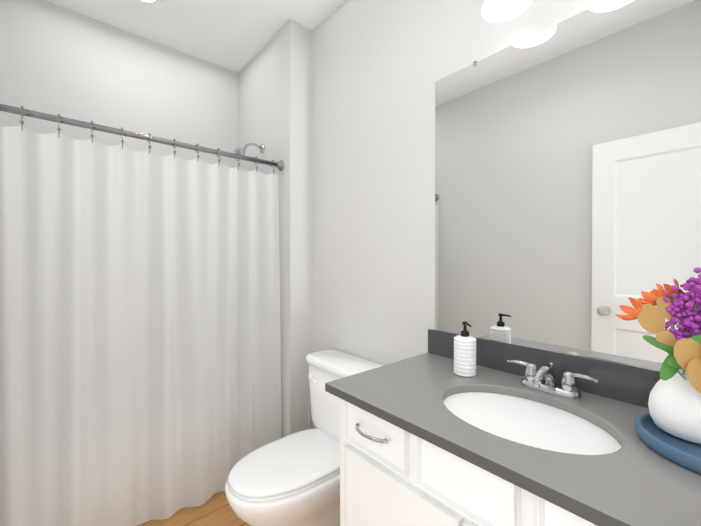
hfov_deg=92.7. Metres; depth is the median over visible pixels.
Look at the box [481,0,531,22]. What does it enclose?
sconce
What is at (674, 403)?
vase
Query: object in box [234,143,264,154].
shower head
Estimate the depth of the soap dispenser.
1.13 m
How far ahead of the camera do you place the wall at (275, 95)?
2.07 m
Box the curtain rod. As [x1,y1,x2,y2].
[0,104,283,170]
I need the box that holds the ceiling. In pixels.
[45,0,344,72]
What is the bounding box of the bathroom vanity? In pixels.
[325,329,700,525]
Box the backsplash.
[428,329,660,407]
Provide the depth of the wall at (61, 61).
2.05 m
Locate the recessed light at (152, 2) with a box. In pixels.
[137,0,160,5]
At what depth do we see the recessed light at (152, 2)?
1.87 m
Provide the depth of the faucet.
0.99 m
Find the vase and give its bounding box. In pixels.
[615,267,700,443]
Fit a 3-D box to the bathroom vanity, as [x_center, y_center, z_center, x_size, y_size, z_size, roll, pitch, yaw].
[0.449,0.789,0.876,0.582,1.000,1.004,0,1,-41]
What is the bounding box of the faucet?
[507,360,598,399]
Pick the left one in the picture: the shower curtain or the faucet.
the shower curtain
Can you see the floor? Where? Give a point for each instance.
(215, 509)
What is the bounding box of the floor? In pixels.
[138,491,248,525]
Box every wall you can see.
[0,0,237,167]
[238,19,311,437]
[312,0,700,428]
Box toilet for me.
[225,349,383,525]
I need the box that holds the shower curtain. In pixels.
[0,105,280,525]
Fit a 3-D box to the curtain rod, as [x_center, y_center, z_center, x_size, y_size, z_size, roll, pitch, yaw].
[-0.929,-0.602,1.648,1.320,0.066,0.066,0,1,-41]
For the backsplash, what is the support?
on the bathroom vanity
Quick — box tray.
[635,412,700,473]
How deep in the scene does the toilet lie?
1.43 m
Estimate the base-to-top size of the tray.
0.030 m
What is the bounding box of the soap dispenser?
[454,321,476,376]
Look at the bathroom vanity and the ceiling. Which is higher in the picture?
the ceiling

